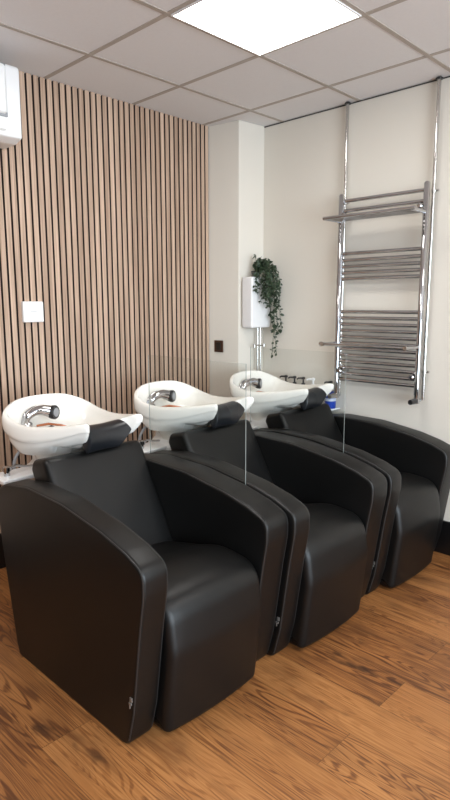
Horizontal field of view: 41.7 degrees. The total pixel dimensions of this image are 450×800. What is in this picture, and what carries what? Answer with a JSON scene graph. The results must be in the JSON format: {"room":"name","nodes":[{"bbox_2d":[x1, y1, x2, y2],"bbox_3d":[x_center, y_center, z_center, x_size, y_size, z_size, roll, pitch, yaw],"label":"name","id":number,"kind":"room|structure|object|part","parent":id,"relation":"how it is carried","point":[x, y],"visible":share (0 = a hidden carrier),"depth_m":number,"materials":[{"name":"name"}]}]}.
{"room":"salon","nodes":[
{"label":"salon","id":0,"kind":"room"},
{"bbox_2d":[0,551,449,799],"bbox_3d":[0.304,1.472,0.501,6.640,0.100,6.120,9,13,44],"label":"floor","id":1,"kind":"structure","parent":0,"point":[361,711],"depth_m":2.08,"materials":[{"name":"brown wood"}]},
{"bbox_2d":[0,393,142,484],"bbox_3d":[-0.710,0.519,2.830,0.605,1.043,0.690,8,12,39],"label":"basin","id":2,"kind":"object","parent":1,"relation":"on","point":[39,426],"visible":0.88,"depth_m":2.69,"materials":[{"name":"white ceramic"}]},
{"bbox_3d":[-0.794,0.313,2.868,0.146,0.022,0.690,8,12,39],"label":"shelf plate","id":3,"kind":"part","parent":2,"relation":"part of","materials":[{"name":"white ceramic"}]},
{"bbox_2d":[0,440,287,742],"bbox_3d":[-0.359,0.671,2.462,1.024,0.859,0.732,9,13,44],"label":"salon chair","id":4,"kind":"object","parent":1,"relation":"on","point":[145,587],"visible":1,"depth_m":2.21,"materials":[{"name":"black leather"}]},
{"bbox_3d":[-0.580,0.745,2.254,1.013,0.780,0.105,9,13,44],"label":"armrest","id":5,"kind":"part","parent":4,"relation":"part of","materials":[{"name":"black leather"}]},
{"bbox_3d":[-0.515,0.485,2.580,0.384,0.529,0.498,9,13,44],"label":"backrest","id":6,"kind":"part","parent":4,"relation":"part of","materials":[{"name":"black leather"}]},
{"bbox_3d":[-0.236,0.848,2.351,0.656,0.521,0.474,9,13,44],"label":"seat","id":7,"kind":"part","parent":4,"relation":"part of","materials":[{"name":"black leather"}]},
{"bbox_3d":[-0.155,0.675,2.682,1.013,0.780,0.136,9,13,44],"label":"armrest","id":8,"kind":"part","parent":4,"relation":"part of","materials":[{"name":"black leather"}]},
{"bbox_2d":[133,380,253,452],"bbox_3d":[-0.179,0.437,3.331,0.605,1.043,0.690,8,12,39],"label":"basin","id":9,"kind":"object","parent":1,"relation":"on","point":[175,406],"visible":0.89,"depth_m":3.19,"materials":[{"name":"white ceramic"}]},
{"bbox_3d":[-0.263,0.231,3.369,0.146,0.022,0.690,8,12,39],"label":"shelf plate","id":10,"kind":"part","parent":9,"relation":"part of","materials":[{"name":"white ceramic"}]},
{"bbox_2d":[151,419,386,655],"bbox_3d":[0.171,0.589,2.963,1.024,0.859,0.732,9,13,44],"label":"salon chair","id":11,"kind":"object","parent":1,"relation":"on","point":[332,501],"visible":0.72,"depth_m":2.76,"materials":[{"name":"black leather"}]},
{"bbox_2d":[148,355,245,484],"bbox_3d":[-0.141,0.185,2.689,0.638,0.745,0.004,9,13,44],"label":"glass screen","id":12,"kind":"object","parent":11,"relation":"attached to","point":[148,355],"visible":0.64,"depth_m":2.85,"materials":[{"name":"clear glass"}]},
{"bbox_3d":[0.015,0.403,3.082,0.384,0.529,0.498,9,13,44],"label":"backrest","id":13,"kind":"part","parent":11,"relation":"part of","materials":[{"name":"black leather"}]},
{"bbox_3d":[-0.049,0.663,2.755,1.013,0.780,0.105,9,13,44],"label":"armrest","id":14,"kind":"part","parent":11,"relation":"part of","materials":[{"name":"black leather"}]},
{"bbox_2d":[250,347,346,452],"bbox_3d":[0.375,0.100,3.211,0.638,0.745,0.004,9,13,44],"label":"glass screen","id":15,"kind":"object","parent":11,"relation":"attached to","point":[250,347],"visible":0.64,"depth_m":3.38,"materials":[{"name":"clear glass"}]},
{"bbox_3d":[0.375,0.593,3.184,1.013,0.780,0.136,9,13,44],"label":"armrest","id":16,"kind":"part","parent":11,"relation":"part of","materials":[{"name":"black leather"}]},
{"bbox_3d":[0.294,0.766,2.853,0.656,0.521,0.474,9,13,44],"label":"seat","id":17,"kind":"part","parent":11,"relation":"part of","materials":[{"name":"black leather"}]},
{"bbox_2d":[229,370,333,429],"bbox_3d":[0.350,0.351,3.861,0.605,1.043,0.690,8,12,39],"label":"basin","id":18,"kind":"object","parent":1,"relation":"on","point":[271,394],"visible":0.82,"depth_m":3.72,"materials":[{"name":"white ceramic"}]},
{"bbox_3d":[0.267,0.145,3.898,0.146,0.022,0.690,8,12,39],"label":"shelf plate","id":19,"kind":"part","parent":18,"relation":"part of","materials":[{"name":"white ceramic"}]},
{"bbox_2d":[253,403,449,594],"bbox_3d":[0.711,0.501,3.502,1.024,0.859,0.760,9,13,44],"label":"salon chair","id":20,"kind":"object","parent":1,"relation":"on","point":[415,464],"visible":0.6,"depth_m":3.31,"materials":[{"name":"black leather"}]},
{"bbox_3d":[0.545,0.317,3.611,0.384,0.529,0.498,9,13,44],"label":"backrest","id":21,"kind":"part","parent":20,"relation":"part of","materials":[{"name":"black leather"}]},
{"bbox_3d":[0.481,0.577,3.284,1.013,0.780,0.105,9,13,44],"label":"armrest","id":22,"kind":"part","parent":20,"relation":"part of","materials":[{"name":"black leather"}]},
{"bbox_3d":[0.925,0.504,3.733,1.013,0.780,0.136,9,13,44],"label":"armrest","id":23,"kind":"part","parent":20,"relation":"part of","materials":[{"name":"black leather"}]},
{"bbox_3d":[0.833,0.678,3.390,0.656,0.521,0.474,9,13,44],"label":"seat","id":24,"kind":"part","parent":20,"relation":"part of","materials":[{"name":"black leather"}]},
{"bbox_2d":[0,0,449,126],"bbox_3d":[0.299,-1.308,0.052,6.640,0.100,6.120,9,13,44],"label":"ceiling","id":25,"kind":"structure","parent":0,"point":[169,49],"depth_m":2.98,"materials":[{"name":"tile"}]},
{"bbox_2d":[0,0,449,124],"bbox_3d":[0.307,-1.244,-0.030,6.500,0.007,6.000,9,13,44],"label":"grid","id":26,"kind":"object","parent":25,"relation":"attached to","point":[164,13],"depth_m":2.98,"materials":[{"name":"metal"}]},
{"bbox_2d":[171,0,360,55],"bbox_3d":[0.177,-1.653,2.539,0.580,0.009,0.580,9,13,44],"label":"recessed light","id":27,"kind":"object","parent":25,"relation":"in","point":[259,27],"visible":1,"depth_m":2.56,"materials":[{"name":"white plastic"}]},
{"bbox_2d":[208,120,263,425],"bbox_3d":[0.071,-0.578,4.364,0.309,2.716,0.282,9,13,44],"label":"wall","id":28,"kind":"structure","parent":0,"point":[235,148],"depth_m":4.18,"materials":[{"name":"beige paint"}]},
{"bbox_2d":[214,340,222,351],"bbox_3d":[-0.047,-0.393,4.323,0.086,0.086,0.013,9,13,44],"label":"wall socket","id":29,"kind":"object","parent":28,"relation":"attached to","point":[218,344],"visible":1,"depth_m":4.32,"materials":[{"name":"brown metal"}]},
{"bbox_2d":[242,277,269,370],"bbox_3d":[0.224,-0.439,4.259,0.100,0.875,0.205,9,13,44],"label":"water heater","id":30,"kind":"object","parent":28,"relation":"attached to","point":[254,314],"depth_m":4.16,"materials":[{"name":"white plastic"}]},
{"bbox_3d":[0.224,-0.695,4.217,0.100,0.355,0.205,9,13,44],"label":"casing","id":31,"kind":"part","parent":30,"relation":"part of","materials":[{"name":"white plastic"}]},
{"bbox_2d":[251,254,283,357],"bbox_3d":[0.285,-0.659,4.170,0.239,0.727,0.213,9,13,44],"label":"trailing plant","id":32,"kind":"object","parent":30,"relation":"on","point":[269,281],"visible":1,"depth_m":4.12,"materials":[{"name":"green plant"}]},
{"bbox_2d":[262,76,449,521],"bbox_3d":[2.437,-0.257,2.357,6.534,2.716,0.120,9,13,44],"label":"wall","id":33,"kind":"structure","parent":0,"point":[391,138],"depth_m":3.73,"materials":[{"name":"beige paint"}]},
{"bbox_2d":[338,101,350,393],"bbox_3d":[0.765,-0.938,3.780,0.050,1.821,0.052,9,13,44],"label":"pipe","id":34,"kind":"object","parent":33,"relation":"attached to","point":[347,103],"visible":0.7,"depth_m":3.71,"materials":[{"name":"metal"}]},
{"bbox_2d":[264,76,449,127],"bbox_3d":[2.502,-1.567,1.990,6.224,0.005,0.006,9,13,44],"label":"trim","id":35,"kind":"structure","parent":33,"relation":"attached to","point":[447,76],"depth_m":3.60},
{"bbox_2d":[319,181,429,404],"bbox_3d":[0.892,-0.610,3.547,0.615,1.282,0.276,9,13,44],"label":"towel radiator","id":36,"kind":"object","parent":33,"relation":"attached to","point":[397,348],"visible":1,"depth_m":3.56,"materials":[{"name":"silver metal"}]},
{"bbox_3d":[0.728,-0.673,3.777,0.034,1.230,0.034,9,13,44],"label":"post","id":37,"kind":"part","parent":36,"relation":"part of","materials":[{"name":"silver metal"}]},
{"bbox_3d":[0.820,-1.071,3.404,0.560,0.016,0.016,9,13,44],"label":"rod","id":38,"kind":"part","parent":36,"relation":"part of","materials":[{"name":"silver metal"}]},
{"bbox_3d":[0.841,-1.074,3.425,0.560,0.016,0.016,9,13,44],"label":"rod","id":39,"kind":"part","parent":36,"relation":"part of","materials":[{"name":"silver metal"}]},
{"bbox_3d":[0.862,-1.078,3.445,0.560,0.016,0.016,9,13,44],"label":"rod","id":40,"kind":"part","parent":36,"relation":"part of","materials":[{"name":"silver metal"}]},
{"bbox_3d":[0.882,-1.081,3.466,0.560,0.016,0.016,9,13,44],"label":"rod","id":41,"kind":"part","parent":36,"relation":"part of","materials":[{"name":"silver metal"}]},
{"bbox_3d":[0.903,-1.085,3.487,0.560,0.016,0.016,9,13,44],"label":"rod","id":42,"kind":"part","parent":36,"relation":"part of","materials":[{"name":"silver metal"}]},
{"bbox_3d":[1.064,-1.047,3.254,0.021,0.021,0.183,9,13,44],"label":"rack arm","id":43,"kind":"part","parent":36,"relation":"part of","materials":[{"name":"silver metal"}]},
{"bbox_3d":[1.128,-0.624,3.389,0.034,1.205,0.034,9,13,44],"label":"post","id":44,"kind":"part","parent":36,"relation":"part of","materials":[{"name":"silver metal"}]},
{"bbox_2d":[421,75,442,399],"bbox_3d":[1.183,-0.885,3.374,0.050,1.796,0.052,9,13,44],"label":"pipe","id":45,"kind":"object","parent":33,"relation":"attached to","point":[439,78],"visible":1,"depth_m":3.36,"materials":[{"name":"metal"}]},
{"bbox_2d":[434,520,449,555],"bbox_3d":[2.502,1.007,2.402,6.224,0.205,0.018,9,13,44],"label":"baseboard","id":46,"kind":"structure","parent":33,"relation":"attached to","point":[443,543],"depth_m":3.54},
{"bbox_3d":[0.529,0.031,4.121,0.565,0.010,0.125,9,13,44],"label":"wall shelf","id":47,"kind":"object","parent":33,"relation":"attached to","visible":0},
{"bbox_2d":[324,381,335,408],"bbox_3d":[0.704,-0.038,3.940,0.076,0.183,0.075,9,13,44],"label":"pump bottle","id":48,"kind":"object","parent":47,"relation":"on","point":[331,402],"visible":0.49,"depth_m":3.92,"materials":[{"name":"blue plastic"}]},
{"bbox_3d":[-2.034,-0.278,2.532,0.106,2.716,6.120,9,13,44],"label":"wall","id":49,"kind":"structure","parent":0,"visible":0},
{"bbox_2d":[0,533,5,568],"bbox_3d":[-1.476,0.891,3.159,0.018,0.205,3.915,9,13,44],"label":"baseboard","id":50,"kind":"structure","parent":49,"relation":"attached to","point":[2,558],"depth_m":3.36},
{"bbox_2d":[0,62,21,148],"bbox_3d":[-1.379,-1.446,2.738,0.222,0.360,0.835,9,13,44],"label":"air conditioner","id":51,"kind":"object","parent":49,"relation":"attached to","point":[10,111],"visible":1,"depth_m":2.94,"materials":[{"name":"white plastic"}]},
{"bbox_3d":[-1.317,-1.487,2.656,0.030,0.234,0.695,9,13,44],"label":"panel","id":52,"kind":"part","parent":51,"relation":"part of","materials":[{"name":"white plastic"}]},
{"bbox_2d":[21,301,43,321],"bbox_3d":[-1.085,-0.497,3.334,0.028,0.116,0.124,9,13,44],"label":"wall switch","id":53,"kind":"object","parent":49,"relation":"attached to","point":[32,311],"visible":1,"depth_m":3.32,"materials":[{"name":"white plastic"}]},
{"bbox_2d":[0,71,209,532],"bbox_3d":[-1.505,-0.349,2.968,0.034,2.715,3.938,9,13,44],"label":"wall panel","id":54,"kind":"object","parent":49,"relation":"attached to","point":[104,201],"depth_m":3.62,"materials":[{"name":"brown wood"}]}
]}

